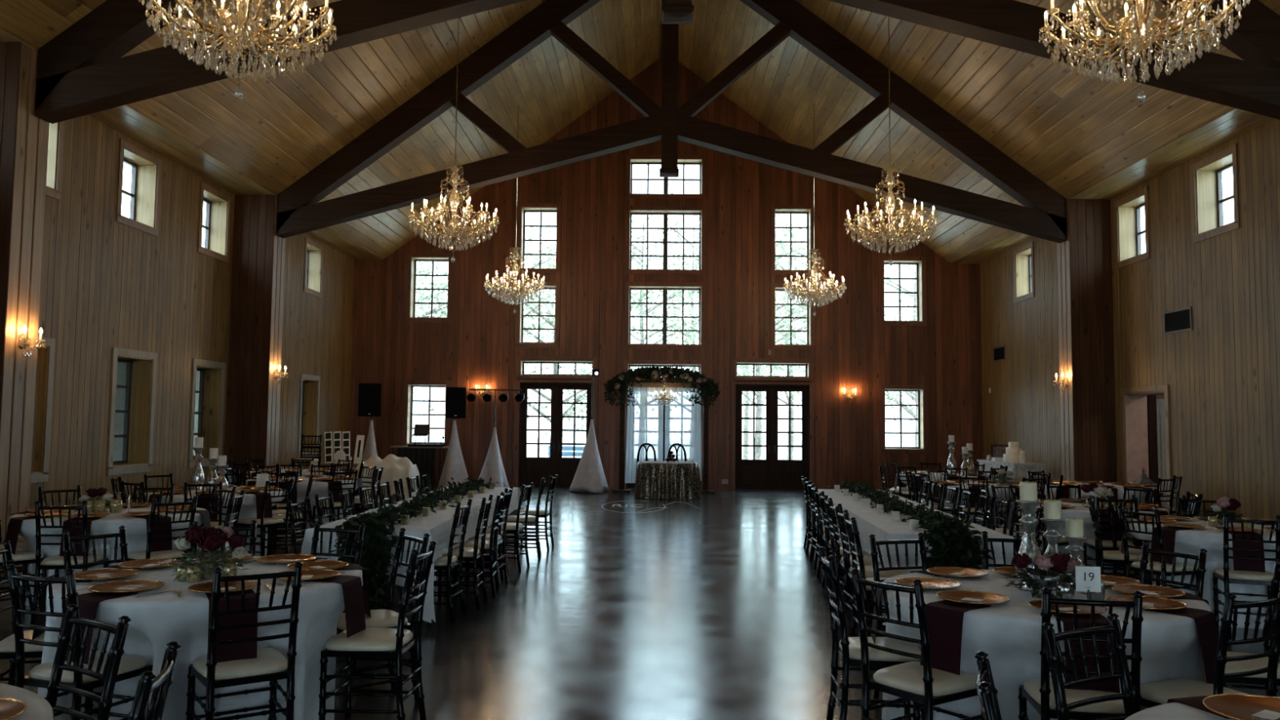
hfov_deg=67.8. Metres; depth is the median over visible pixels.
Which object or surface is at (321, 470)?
charger plate
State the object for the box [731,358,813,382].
window
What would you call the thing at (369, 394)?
loudspeaker
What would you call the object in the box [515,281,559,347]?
window
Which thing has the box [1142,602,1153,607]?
menu card
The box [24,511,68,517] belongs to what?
charger plate
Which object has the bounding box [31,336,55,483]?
window
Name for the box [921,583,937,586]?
menu card
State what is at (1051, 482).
charger plate
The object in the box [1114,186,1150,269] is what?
window
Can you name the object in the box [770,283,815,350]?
window
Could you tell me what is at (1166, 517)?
charger plate
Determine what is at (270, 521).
seat cushion
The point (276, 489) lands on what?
napkin
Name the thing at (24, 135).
column
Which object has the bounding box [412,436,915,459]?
ground
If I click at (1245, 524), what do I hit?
cup
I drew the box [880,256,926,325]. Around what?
window
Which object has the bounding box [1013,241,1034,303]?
window
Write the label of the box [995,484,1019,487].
charger plate
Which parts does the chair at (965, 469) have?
backrest, leg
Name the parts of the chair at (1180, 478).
backrest, leg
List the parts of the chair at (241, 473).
leg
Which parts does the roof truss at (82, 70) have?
king post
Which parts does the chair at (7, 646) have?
rail, rail, rail, rail, leg, seat frame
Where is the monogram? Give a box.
[601,500,700,512]
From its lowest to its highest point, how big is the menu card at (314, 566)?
0.002 m
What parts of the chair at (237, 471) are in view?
leg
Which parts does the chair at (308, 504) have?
leg, rail, rail, rail, leg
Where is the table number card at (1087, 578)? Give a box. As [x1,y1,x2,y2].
[1075,565,1101,599]
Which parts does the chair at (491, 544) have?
leg, seat frame, leg, leg, backrest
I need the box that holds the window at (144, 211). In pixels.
[115,138,161,236]
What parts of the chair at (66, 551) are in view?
leg, rail, rail, leg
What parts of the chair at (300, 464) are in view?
backrest, leg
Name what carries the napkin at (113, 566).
hanging from the round table at (157, 620)
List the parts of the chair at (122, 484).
leg, backrest, leg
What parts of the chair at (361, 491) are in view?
leg, backrest, leg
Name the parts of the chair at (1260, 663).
seat frame, leg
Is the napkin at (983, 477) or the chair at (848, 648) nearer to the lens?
the chair at (848, 648)
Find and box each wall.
[29,115,354,509]
[347,57,982,489]
[980,118,1279,519]
[1155,394,1164,399]
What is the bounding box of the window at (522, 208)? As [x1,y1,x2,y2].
[516,203,561,272]
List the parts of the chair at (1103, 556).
leg, leg, seat frame, leg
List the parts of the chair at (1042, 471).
backrest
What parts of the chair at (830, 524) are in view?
leg, leg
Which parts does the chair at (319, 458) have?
backrest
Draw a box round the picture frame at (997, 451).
[991,444,1008,460]
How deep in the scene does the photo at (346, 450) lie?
18.75 m
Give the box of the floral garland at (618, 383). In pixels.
[602,364,720,408]
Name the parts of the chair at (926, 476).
leg, backrest, leg, seat frame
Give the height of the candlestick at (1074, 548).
0.265 m
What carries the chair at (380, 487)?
on the floor
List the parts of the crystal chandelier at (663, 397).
stem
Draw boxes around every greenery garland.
[330,476,498,609]
[827,478,992,569]
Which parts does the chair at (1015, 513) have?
leg, rail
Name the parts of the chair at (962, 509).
leg, seat frame, backrest, leg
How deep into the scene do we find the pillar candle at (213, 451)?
11.10 m
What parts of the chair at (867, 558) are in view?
leg, leg, seat frame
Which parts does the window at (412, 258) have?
casing, casing, casing, sash, sill, casing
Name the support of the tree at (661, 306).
on the ground
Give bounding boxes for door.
[514,378,597,488]
[624,380,702,489]
[731,380,813,490]
[1120,384,1173,515]
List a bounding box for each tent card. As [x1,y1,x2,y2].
[256,473,269,487]
[309,461,318,471]
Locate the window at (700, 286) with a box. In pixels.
[624,281,705,349]
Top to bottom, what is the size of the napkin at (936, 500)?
0.334 m
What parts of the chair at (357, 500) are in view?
seat frame, leg, backrest, leg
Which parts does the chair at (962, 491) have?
leg, backrest, leg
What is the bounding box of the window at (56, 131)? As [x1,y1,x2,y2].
[45,120,65,199]
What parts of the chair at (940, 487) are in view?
leg, backrest, leg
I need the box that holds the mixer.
[408,441,446,446]
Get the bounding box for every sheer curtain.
[624,386,663,483]
[664,387,701,480]
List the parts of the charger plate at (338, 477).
plate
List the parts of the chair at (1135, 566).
leg, rail, rail, rail, rail, leg, leg, seat frame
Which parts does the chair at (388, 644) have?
leg, leg, seat frame, leg, rail, rail, rail, rail, leg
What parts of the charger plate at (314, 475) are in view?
plate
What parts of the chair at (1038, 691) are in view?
leg, leg, seat frame, rail, rail, rail, rail, leg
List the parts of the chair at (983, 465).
backrest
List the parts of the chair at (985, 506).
leg, backrest, leg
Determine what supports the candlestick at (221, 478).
on the round table at (248, 508)
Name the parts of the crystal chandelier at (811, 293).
hanging cord, stem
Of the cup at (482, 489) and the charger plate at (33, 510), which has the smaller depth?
the charger plate at (33, 510)
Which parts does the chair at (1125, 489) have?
leg, leg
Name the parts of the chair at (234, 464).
leg, leg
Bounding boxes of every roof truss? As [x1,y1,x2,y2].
[35,0,1279,124]
[276,0,1066,243]
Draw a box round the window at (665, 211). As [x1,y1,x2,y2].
[625,205,706,274]
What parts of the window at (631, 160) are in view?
casing, sill, sash, casing, casing, casing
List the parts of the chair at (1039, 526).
leg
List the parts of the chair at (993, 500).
leg, backrest, leg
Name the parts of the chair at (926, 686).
leg, rail, rail, rail, rail, leg, leg, seat frame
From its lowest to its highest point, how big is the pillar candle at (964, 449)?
0.128 m
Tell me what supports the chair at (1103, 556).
on the floor
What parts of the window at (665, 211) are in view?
casing, casing, casing, sill, casing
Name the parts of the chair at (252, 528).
leg, rail, leg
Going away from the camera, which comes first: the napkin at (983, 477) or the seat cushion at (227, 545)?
the seat cushion at (227, 545)
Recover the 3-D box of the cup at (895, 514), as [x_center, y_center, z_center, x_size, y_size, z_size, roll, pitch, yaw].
[2.277,1.388,8.481,0.060,0.075,0.060,0,-4,1]
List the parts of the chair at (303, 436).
leg, seat frame, backrest, leg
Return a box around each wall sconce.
[17,325,46,358]
[274,365,288,384]
[474,385,488,399]
[842,389,857,402]
[1053,373,1067,392]
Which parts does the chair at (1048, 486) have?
leg, leg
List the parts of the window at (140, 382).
casing, sash, sill, casing, casing, casing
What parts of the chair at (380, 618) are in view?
leg, seat frame, leg, rail, rail, rail, rail, leg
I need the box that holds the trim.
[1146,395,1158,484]
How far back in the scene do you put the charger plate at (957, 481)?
14.25 m
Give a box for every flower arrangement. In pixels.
[73,487,113,511]
[168,524,249,582]
[988,468,1017,484]
[1003,551,1087,598]
[1074,482,1115,506]
[1198,496,1245,524]
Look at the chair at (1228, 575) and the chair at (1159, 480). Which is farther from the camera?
the chair at (1159, 480)
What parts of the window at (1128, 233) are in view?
casing, casing, casing, sash, casing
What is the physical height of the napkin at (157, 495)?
0.334 m
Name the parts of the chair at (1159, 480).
leg, backrest, leg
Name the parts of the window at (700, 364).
casing, casing, sash, casing, casing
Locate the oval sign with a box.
[334,450,346,463]
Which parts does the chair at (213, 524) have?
leg, backrest, leg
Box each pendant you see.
[659,168,679,177]
[661,4,693,24]
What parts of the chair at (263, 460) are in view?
backrest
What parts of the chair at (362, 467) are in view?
leg, backrest, leg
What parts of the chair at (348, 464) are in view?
backrest, leg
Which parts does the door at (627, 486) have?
casing, casing, casing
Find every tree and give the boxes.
[413,261,439,393]
[413,261,448,399]
[415,245,680,443]
[418,217,554,407]
[426,227,559,373]
[544,232,671,395]
[590,214,698,372]
[631,192,742,413]
[642,213,806,459]
[680,213,806,459]
[737,222,898,459]
[764,213,806,398]
[884,264,916,400]
[884,264,917,447]
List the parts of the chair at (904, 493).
leg, backrest, seat frame, leg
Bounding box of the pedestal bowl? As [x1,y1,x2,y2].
[1027,571,1062,598]
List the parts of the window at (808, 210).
casing, casing, sash, casing, casing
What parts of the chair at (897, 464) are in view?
leg, backrest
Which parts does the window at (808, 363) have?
casing, sash, casing, sill, casing, casing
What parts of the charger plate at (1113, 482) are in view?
plate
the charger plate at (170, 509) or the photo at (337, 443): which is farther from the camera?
the photo at (337, 443)
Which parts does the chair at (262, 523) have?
seat frame, leg, leg, backrest, leg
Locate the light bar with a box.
[466,388,524,402]
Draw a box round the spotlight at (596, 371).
[591,368,599,375]
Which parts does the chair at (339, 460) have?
backrest, leg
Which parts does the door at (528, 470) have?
casing, panel, casing, panel, casing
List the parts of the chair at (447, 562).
leg, seat frame, leg, rail, rail, rail, leg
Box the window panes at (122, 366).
[112,361,199,461]
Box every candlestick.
[190,447,204,490]
[205,458,217,490]
[214,465,228,489]
[946,441,956,473]
[960,453,970,473]
[967,450,974,473]
[1015,499,1040,591]
[1040,517,1067,591]
[1062,535,1087,590]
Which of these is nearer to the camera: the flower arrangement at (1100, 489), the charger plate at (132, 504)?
the charger plate at (132, 504)
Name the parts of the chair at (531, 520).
seat frame, leg, leg, backrest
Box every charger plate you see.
[0,697,26,719]
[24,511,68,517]
[25,508,68,512]
[64,513,110,518]
[74,568,139,580]
[87,579,164,593]
[116,558,182,568]
[120,511,164,516]
[122,502,151,506]
[150,488,181,491]
[155,504,189,508]
[155,507,196,512]
[158,490,189,493]
[173,485,191,488]
[186,580,261,593]
[193,490,224,494]
[195,552,256,562]
[235,489,262,493]
[239,485,265,488]
[249,487,279,490]
[250,468,271,471]
[257,554,316,564]
[277,568,339,580]
[281,470,302,472]
[282,479,306,481]
[286,560,348,569]
[289,466,309,469]
[302,474,325,476]
[307,469,328,471]
[313,478,335,480]
[325,475,349,477]
[330,476,354,479]
[894,577,961,589]
[914,472,934,475]
[926,566,988,577]
[932,480,955,483]
[936,590,1009,604]
[938,473,959,475]
[939,482,963,484]
[946,480,970,482]
[960,473,977,475]
[965,484,991,486]
[975,480,996,482]
[992,566,1017,576]
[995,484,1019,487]
[1002,481,1020,484]
[1028,599,1108,614]
[1041,504,1075,507]
[1046,481,1070,484]
[1053,480,1077,483]
[1058,497,1086,502]
[1062,483,1083,486]
[1078,480,1102,483]
[1084,506,1118,510]
[1100,574,1140,586]
[1104,484,1117,487]
[1106,595,1186,609]
[1108,481,1132,484]
[1111,584,1186,597]
[1118,484,1144,487]
[1122,506,1155,510]
[1124,484,1151,486]
[1126,502,1159,506]
[1135,517,1177,523]
[1149,515,1191,519]
[1160,522,1205,528]
[1193,515,1235,519]
[1202,693,1279,719]
[1214,526,1261,533]
[1250,519,1275,524]
[1264,527,1275,531]
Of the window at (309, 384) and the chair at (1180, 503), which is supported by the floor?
the chair at (1180, 503)
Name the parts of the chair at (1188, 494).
leg, backrest, leg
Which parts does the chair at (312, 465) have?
leg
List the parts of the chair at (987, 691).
rail, leg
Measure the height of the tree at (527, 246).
12.072 m
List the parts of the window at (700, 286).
casing, sill, casing, casing, casing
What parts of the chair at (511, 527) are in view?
seat frame, leg, backrest, leg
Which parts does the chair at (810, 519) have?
leg, backrest, leg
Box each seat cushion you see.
[0,542,27,550]
[0,550,44,562]
[0,630,44,652]
[29,651,147,683]
[41,553,103,564]
[127,549,184,559]
[177,541,229,551]
[192,648,287,679]
[210,521,223,527]
[238,517,283,524]
[271,509,286,513]
[272,512,302,519]
[276,502,303,507]
[295,457,318,461]
[315,501,349,506]
[325,627,413,650]
[337,608,408,630]
[347,497,373,503]
[434,555,457,565]
[442,546,479,557]
[457,539,493,549]
[468,533,501,541]
[479,528,502,534]
[487,522,523,529]
[502,515,535,521]
[515,508,549,515]
[839,636,920,662]
[840,546,870,555]
[840,555,881,565]
[848,565,904,577]
[865,577,889,590]
[873,662,976,696]
[888,488,908,492]
[892,486,907,489]
[902,491,924,494]
[914,500,930,504]
[928,503,952,509]
[962,507,982,512]
[991,528,1024,536]
[1021,534,1067,542]
[1023,677,1124,713]
[1085,538,1133,547]
[1102,550,1150,560]
[1119,545,1149,555]
[1131,560,1193,572]
[1140,678,1246,704]
[1215,567,1273,581]
[1224,651,1279,678]
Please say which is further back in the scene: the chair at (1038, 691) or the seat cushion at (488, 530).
the seat cushion at (488, 530)
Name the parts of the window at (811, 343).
casing, sash, casing, casing, casing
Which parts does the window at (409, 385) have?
casing, casing, sash, casing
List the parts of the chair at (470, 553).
leg, seat frame, leg, leg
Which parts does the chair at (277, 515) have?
leg, leg, seat frame, leg, leg, backrest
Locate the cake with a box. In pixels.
[1002,441,1022,462]
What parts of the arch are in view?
post, post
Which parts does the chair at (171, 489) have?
leg, rail, leg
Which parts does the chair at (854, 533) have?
rail, leg, rail, rail, leg, seat frame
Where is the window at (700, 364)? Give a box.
[623,360,705,382]
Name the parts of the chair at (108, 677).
leg, rail, rail, rail, rail, leg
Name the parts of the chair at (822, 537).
leg, backrest, leg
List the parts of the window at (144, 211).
casing, sash, sill, casing, casing, casing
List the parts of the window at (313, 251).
casing, sash, casing, casing, casing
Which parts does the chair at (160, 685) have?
leg, rail, leg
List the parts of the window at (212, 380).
casing, sash, casing, casing, casing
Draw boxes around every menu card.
[97,574,111,577]
[114,586,137,590]
[140,564,159,566]
[221,586,236,590]
[278,559,295,561]
[301,574,313,577]
[309,565,325,568]
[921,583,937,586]
[949,572,965,575]
[961,597,983,601]
[1058,607,1079,610]
[1101,580,1116,583]
[1140,591,1158,595]
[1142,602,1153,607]
[1251,709,1279,719]
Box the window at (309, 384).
[297,373,319,457]
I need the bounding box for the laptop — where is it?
[411,423,430,442]
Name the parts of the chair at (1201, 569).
leg, rail, rail, leg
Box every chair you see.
[0,520,27,588]
[0,540,44,693]
[0,550,47,606]
[5,564,152,719]
[30,500,108,623]
[37,484,81,506]
[45,604,131,719]
[61,525,128,576]
[111,476,123,503]
[120,480,146,503]
[120,496,197,560]
[127,640,181,719]
[132,483,174,503]
[143,473,173,491]
[177,489,244,553]
[183,482,223,527]
[185,561,302,719]
[190,520,257,558]
[208,484,236,526]
[217,471,243,486]
[224,466,235,484]
[225,469,239,485]
[226,460,233,482]
[232,462,250,484]
[236,479,293,556]
[244,458,265,478]
[255,464,279,476]
[266,471,303,537]
[266,472,298,544]
[266,475,313,555]
[275,463,302,476]
[286,496,314,554]
[291,458,314,467]
[293,434,321,467]
[300,444,321,465]
[302,455,321,466]
[310,464,336,476]
[310,520,364,668]
[312,470,358,525]
[314,491,336,525]
[318,541,436,719]
[328,462,350,475]
[335,528,430,715]
[337,458,354,476]
[338,489,355,517]
[346,467,383,514]
[354,460,364,511]
[354,465,377,515]
[357,484,377,512]
[376,481,391,506]
[393,478,404,502]
[399,498,472,622]
[405,475,420,497]
[419,472,431,492]
[434,494,493,609]
[445,492,504,598]
[455,488,512,588]
[468,485,513,580]
[487,482,533,571]
[502,478,545,559]
[514,474,557,550]
[636,443,656,462]
[666,443,686,461]
[800,476,817,551]
[802,479,825,558]
[806,481,831,561]
[810,484,839,573]
[813,488,848,577]
[817,493,852,587]
[818,546,924,719]
[823,494,873,599]
[827,500,882,617]
[835,506,904,635]
[843,512,889,636]
[850,568,984,719]
[869,532,928,697]
[878,463,909,499]
[885,462,907,498]
[896,465,924,501]
[904,470,930,504]
[911,472,956,514]
[918,479,932,506]
[920,462,941,471]
[926,469,948,500]
[930,482,944,510]
[940,484,959,515]
[943,466,967,480]
[955,488,973,520]
[959,475,991,528]
[973,463,985,474]
[973,493,991,527]
[973,651,1001,719]
[977,470,999,479]
[980,487,1024,548]
[981,531,1047,569]
[986,497,1011,534]
[989,466,1004,479]
[991,484,1022,550]
[1000,465,1008,475]
[1000,476,1046,528]
[1008,499,1024,538]
[1011,492,1070,555]
[1017,586,1143,719]
[1026,470,1044,483]
[1031,471,1050,485]
[1035,506,1048,550]
[1041,613,1135,719]
[1046,484,1080,500]
[1056,475,1063,498]
[1083,497,1137,578]
[1087,497,1152,585]
[1105,494,1149,583]
[1117,505,1197,591]
[1122,486,1156,504]
[1137,496,1199,575]
[1138,541,1207,598]
[1140,587,1279,707]
[1155,477,1176,515]
[1161,475,1182,513]
[1182,495,1227,517]
[1185,491,1202,515]
[1212,513,1279,637]
[1224,559,1279,697]
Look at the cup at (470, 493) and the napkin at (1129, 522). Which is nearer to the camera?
the napkin at (1129, 522)
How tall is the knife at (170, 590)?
0.005 m
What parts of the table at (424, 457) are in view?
leg, leg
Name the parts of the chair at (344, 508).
leg, backrest, leg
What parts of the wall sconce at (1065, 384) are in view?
wall plate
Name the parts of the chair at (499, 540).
leg, leg, seat frame, leg, backrest, leg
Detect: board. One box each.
[324,431,333,463]
[333,431,341,463]
[342,431,350,463]
[353,435,364,463]
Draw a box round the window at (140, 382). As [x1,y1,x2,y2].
[106,346,157,475]
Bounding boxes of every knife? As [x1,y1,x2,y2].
[75,583,96,585]
[134,590,174,598]
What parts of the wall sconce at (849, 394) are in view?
wall plate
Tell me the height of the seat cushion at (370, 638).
0.054 m
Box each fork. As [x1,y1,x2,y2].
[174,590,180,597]
[268,583,306,586]
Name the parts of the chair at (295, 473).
leg, backrest, leg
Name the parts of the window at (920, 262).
casing, sash, casing, casing, sill, casing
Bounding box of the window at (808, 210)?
[770,204,813,274]
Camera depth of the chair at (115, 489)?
10.86 m
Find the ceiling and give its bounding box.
[0,0,1279,263]
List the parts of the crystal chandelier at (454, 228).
arm, arm, arm, arm, arm, stem, hanging cord, arm, arm, arm, arm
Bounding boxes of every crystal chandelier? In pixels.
[137,0,337,99]
[408,17,499,262]
[484,108,546,313]
[649,380,676,408]
[782,103,846,315]
[844,16,937,265]
[1038,0,1250,102]
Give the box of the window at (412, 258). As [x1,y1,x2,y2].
[405,253,453,322]
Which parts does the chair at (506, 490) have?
leg, leg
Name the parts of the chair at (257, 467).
leg, backrest, leg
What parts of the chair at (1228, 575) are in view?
leg, leg, seat frame, rail, rail, rail, rail, leg, leg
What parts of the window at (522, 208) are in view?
casing, casing, sash, casing, casing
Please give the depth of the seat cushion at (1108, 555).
8.42 m
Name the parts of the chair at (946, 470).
backrest, leg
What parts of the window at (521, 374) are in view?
casing, sill, casing, casing, sash, casing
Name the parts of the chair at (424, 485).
leg, backrest, leg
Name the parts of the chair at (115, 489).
leg, backrest, leg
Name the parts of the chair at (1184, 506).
leg, rail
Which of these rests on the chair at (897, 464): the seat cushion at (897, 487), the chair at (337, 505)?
the seat cushion at (897, 487)
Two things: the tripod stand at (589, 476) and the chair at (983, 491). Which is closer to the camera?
the chair at (983, 491)
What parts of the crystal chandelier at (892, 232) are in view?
arm, arm, arm, arm, arm, hanging cord, arm, stem, arm, arm, arm, arm, arm, arm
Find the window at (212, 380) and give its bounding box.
[188,358,226,467]
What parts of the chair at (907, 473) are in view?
leg, backrest, leg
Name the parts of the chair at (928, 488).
leg, backrest, leg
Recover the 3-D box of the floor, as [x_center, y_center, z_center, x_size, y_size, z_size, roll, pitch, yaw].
[0.314,2.175,7.618,16.320,0.120,32.220,0,-4,1]
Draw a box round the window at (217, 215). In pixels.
[197,181,231,262]
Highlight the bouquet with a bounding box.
[662,451,679,462]
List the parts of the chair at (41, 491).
leg, rail, leg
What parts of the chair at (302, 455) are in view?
backrest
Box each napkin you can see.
[4,511,32,540]
[5,515,48,554]
[31,576,93,639]
[57,591,137,664]
[59,518,100,555]
[102,564,133,568]
[133,515,172,551]
[137,490,158,502]
[147,493,179,503]
[177,510,210,528]
[196,493,219,521]
[204,589,257,662]
[244,492,272,519]
[247,480,256,485]
[250,471,271,478]
[271,488,288,497]
[279,481,299,503]
[304,574,365,637]
[310,557,327,560]
[315,471,329,475]
[320,480,342,502]
[332,563,370,617]
[343,478,363,496]
[871,582,924,644]
[893,472,905,488]
[910,474,922,491]
[910,569,942,576]
[920,600,991,675]
[932,484,955,505]
[948,475,959,479]
[968,475,985,478]
[968,486,986,507]
[1006,502,1013,529]
[1012,486,1019,500]
[1035,507,1065,535]
[1050,611,1119,693]
[1055,488,1068,498]
[1098,510,1122,541]
[1103,487,1118,499]
[1120,520,1151,554]
[1129,487,1153,503]
[1134,517,1151,546]
[1138,509,1168,515]
[1146,485,1161,506]
[1146,607,1226,687]
[1151,526,1193,564]
[1153,506,1170,515]
[1164,592,1209,605]
[1167,695,1229,718]
[1228,531,1265,572]
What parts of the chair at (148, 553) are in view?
leg, seat frame, rail, rail, rail, rail, leg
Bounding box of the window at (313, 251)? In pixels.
[302,236,324,297]
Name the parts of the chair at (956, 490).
leg, backrest, leg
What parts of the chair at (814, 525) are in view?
leg, backrest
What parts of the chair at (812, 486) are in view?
backrest, leg, leg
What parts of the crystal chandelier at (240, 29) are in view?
arm, arm, arm, arm, arm, arm, arm, arm, stem, arm, arm, arm, arm, arm, arm, arm, arm, arm, arm, arm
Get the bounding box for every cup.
[81,500,93,513]
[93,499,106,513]
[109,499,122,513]
[176,563,189,581]
[186,564,201,582]
[192,447,204,462]
[207,458,217,470]
[216,465,227,475]
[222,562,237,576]
[400,515,409,524]
[421,506,430,515]
[439,500,447,509]
[454,495,461,502]
[467,490,474,497]
[479,486,485,493]
[489,482,495,488]
[834,484,839,491]
[842,488,848,495]
[852,493,858,500]
[863,498,870,506]
[876,504,884,512]
[891,511,899,519]
[909,519,918,529]
[946,441,955,453]
[960,453,968,461]
[967,450,973,458]
[1016,499,1040,532]
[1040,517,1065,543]
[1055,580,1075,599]
[1062,535,1087,555]
[1086,580,1105,599]
[1208,515,1217,526]
[1240,516,1251,527]
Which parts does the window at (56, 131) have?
casing, casing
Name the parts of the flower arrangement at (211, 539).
stem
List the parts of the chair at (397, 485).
leg, backrest, leg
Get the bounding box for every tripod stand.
[361,416,377,461]
[436,417,469,489]
[477,390,509,487]
[568,370,608,493]
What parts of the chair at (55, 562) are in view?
leg, leg, rail, rail, rail, rail, seat frame, leg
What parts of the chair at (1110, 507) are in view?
leg, leg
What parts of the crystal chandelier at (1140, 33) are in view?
arm, arm, arm, arm, arm, arm, arm, arm, arm, arm, arm, stem, arm, arm, arm, arm, arm, arm, arm, arm, arm, arm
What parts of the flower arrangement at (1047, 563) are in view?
stem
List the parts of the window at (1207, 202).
casing, casing, sill, casing, sash, casing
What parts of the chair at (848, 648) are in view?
rail, leg, rail, rail, rail, leg, seat frame, leg, leg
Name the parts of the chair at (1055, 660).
leg, rail, rail, rail, rail, leg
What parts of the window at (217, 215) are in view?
casing, sash, casing, casing, casing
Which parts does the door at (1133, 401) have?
casing, casing, panel, panel, panel, casing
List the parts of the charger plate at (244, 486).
plate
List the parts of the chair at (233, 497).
seat frame, leg, rail, leg, rail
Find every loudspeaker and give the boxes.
[357,383,381,416]
[445,386,466,417]
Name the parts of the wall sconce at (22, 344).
wall plate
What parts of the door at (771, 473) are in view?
casing, panel, casing, panel, casing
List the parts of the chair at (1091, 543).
leg, leg, seat frame, backrest, leg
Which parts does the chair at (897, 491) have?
leg, backrest, leg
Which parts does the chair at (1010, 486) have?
leg, backrest, leg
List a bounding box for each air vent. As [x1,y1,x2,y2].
[992,345,1005,361]
[1163,306,1192,334]
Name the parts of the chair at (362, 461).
leg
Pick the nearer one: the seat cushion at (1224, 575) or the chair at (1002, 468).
the seat cushion at (1224, 575)
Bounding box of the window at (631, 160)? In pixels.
[626,155,706,198]
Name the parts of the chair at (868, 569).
rail, leg, rail, leg, seat frame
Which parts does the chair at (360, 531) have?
leg, rail, rail, leg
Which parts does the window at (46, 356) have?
casing, casing, casing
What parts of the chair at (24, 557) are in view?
seat frame, leg, leg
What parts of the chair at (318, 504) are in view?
leg, rail, rail, leg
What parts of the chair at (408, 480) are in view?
leg, backrest, leg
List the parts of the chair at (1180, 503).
leg, backrest, leg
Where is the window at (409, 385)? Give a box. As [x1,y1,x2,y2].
[402,380,449,448]
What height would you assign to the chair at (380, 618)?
0.953 m
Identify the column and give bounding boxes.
[0,41,48,570]
[225,195,285,485]
[1056,199,1116,483]
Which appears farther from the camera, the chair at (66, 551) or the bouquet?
the bouquet
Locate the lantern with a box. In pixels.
[1131,467,1163,495]
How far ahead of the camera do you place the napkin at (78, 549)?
7.72 m
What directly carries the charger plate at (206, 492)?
on the round table at (248, 508)
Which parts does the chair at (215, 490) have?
leg, rail, rail, rail, rail, leg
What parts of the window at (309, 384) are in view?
casing, sash, casing, casing, casing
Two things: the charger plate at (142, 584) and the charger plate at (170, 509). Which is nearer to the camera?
the charger plate at (142, 584)
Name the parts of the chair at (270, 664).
leg, leg, seat frame, rail, rail, rail, rail, leg, leg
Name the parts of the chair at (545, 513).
seat frame, leg, backrest, leg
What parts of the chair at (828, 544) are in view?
leg, backrest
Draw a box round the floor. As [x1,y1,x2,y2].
[0,486,1279,719]
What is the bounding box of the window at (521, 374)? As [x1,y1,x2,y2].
[516,356,597,380]
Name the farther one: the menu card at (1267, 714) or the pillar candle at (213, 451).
the pillar candle at (213, 451)
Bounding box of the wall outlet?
[721,479,728,484]
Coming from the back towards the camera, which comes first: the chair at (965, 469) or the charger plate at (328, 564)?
the chair at (965, 469)
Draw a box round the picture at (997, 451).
[992,446,1008,457]
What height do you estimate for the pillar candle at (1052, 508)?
0.103 m
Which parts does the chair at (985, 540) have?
leg, rail, rail, leg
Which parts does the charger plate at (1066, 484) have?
plate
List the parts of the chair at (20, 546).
leg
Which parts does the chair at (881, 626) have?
leg, seat frame, rail, rail, leg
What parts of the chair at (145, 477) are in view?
leg, backrest, leg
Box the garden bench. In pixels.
[547,444,584,457]
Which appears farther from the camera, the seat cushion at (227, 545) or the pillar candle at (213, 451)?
the pillar candle at (213, 451)
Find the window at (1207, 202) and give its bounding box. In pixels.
[1191,143,1239,243]
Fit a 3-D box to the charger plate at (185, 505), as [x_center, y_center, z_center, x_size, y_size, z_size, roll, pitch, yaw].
[-4.400,1.377,8.941,0.332,0.022,0.332,0,-4,11]
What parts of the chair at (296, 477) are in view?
leg, backrest, leg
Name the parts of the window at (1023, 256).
casing, casing, casing, sash, casing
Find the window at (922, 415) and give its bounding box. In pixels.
[880,384,928,453]
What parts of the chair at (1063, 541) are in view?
leg, backrest, seat frame, leg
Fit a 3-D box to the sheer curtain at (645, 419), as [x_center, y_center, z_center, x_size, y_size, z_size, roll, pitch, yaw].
[0.100,1.770,22.403,0.889,2.250,0.052,0,-4,1]
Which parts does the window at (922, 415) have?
casing, sash, casing, sill, casing, casing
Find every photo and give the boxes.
[324,432,330,439]
[325,440,331,446]
[325,447,331,454]
[325,455,331,462]
[334,432,339,439]
[334,440,340,446]
[343,432,349,439]
[343,440,348,446]
[343,448,348,453]
[356,440,360,457]
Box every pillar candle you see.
[195,437,203,447]
[208,448,217,458]
[217,455,226,466]
[948,435,954,441]
[961,446,968,453]
[966,443,973,450]
[1019,481,1037,501]
[1043,498,1061,519]
[1065,516,1083,537]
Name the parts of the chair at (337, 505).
leg, seat frame, leg, backrest, leg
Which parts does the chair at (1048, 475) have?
backrest, leg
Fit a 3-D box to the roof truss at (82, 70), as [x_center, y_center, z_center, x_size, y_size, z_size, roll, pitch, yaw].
[0.432,-5.622,10.643,14.040,6.043,0.350,0,-4,1]
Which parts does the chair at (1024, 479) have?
backrest, leg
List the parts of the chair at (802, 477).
leg, leg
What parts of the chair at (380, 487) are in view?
leg, backrest, leg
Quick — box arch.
[611,382,715,493]
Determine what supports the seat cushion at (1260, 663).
on the chair at (1260, 663)
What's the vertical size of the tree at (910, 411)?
9.351 m
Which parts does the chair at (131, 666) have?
leg, rail, rail, rail, rail, leg, seat frame, leg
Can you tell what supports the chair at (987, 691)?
on the floor
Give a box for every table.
[0,683,53,719]
[8,505,206,606]
[37,556,363,719]
[142,486,285,556]
[245,468,344,478]
[245,476,359,537]
[301,486,522,622]
[306,462,387,503]
[324,466,369,511]
[351,453,420,514]
[389,445,448,489]
[634,461,701,499]
[811,488,1016,616]
[880,568,1210,719]
[899,471,988,500]
[928,481,1039,528]
[977,459,1046,485]
[1017,500,1169,577]
[1040,482,1156,503]
[1124,696,1279,719]
[1126,517,1275,629]
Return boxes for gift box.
[991,457,1003,461]
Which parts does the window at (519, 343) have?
casing, casing, sill, sash, casing, casing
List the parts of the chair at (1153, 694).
seat frame, leg, rail, rail, rail, rail, leg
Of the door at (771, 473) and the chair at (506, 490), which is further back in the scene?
the door at (771, 473)
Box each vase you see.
[127,493,130,511]
[986,454,991,460]
[1019,450,1026,463]
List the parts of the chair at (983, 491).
leg, backrest, leg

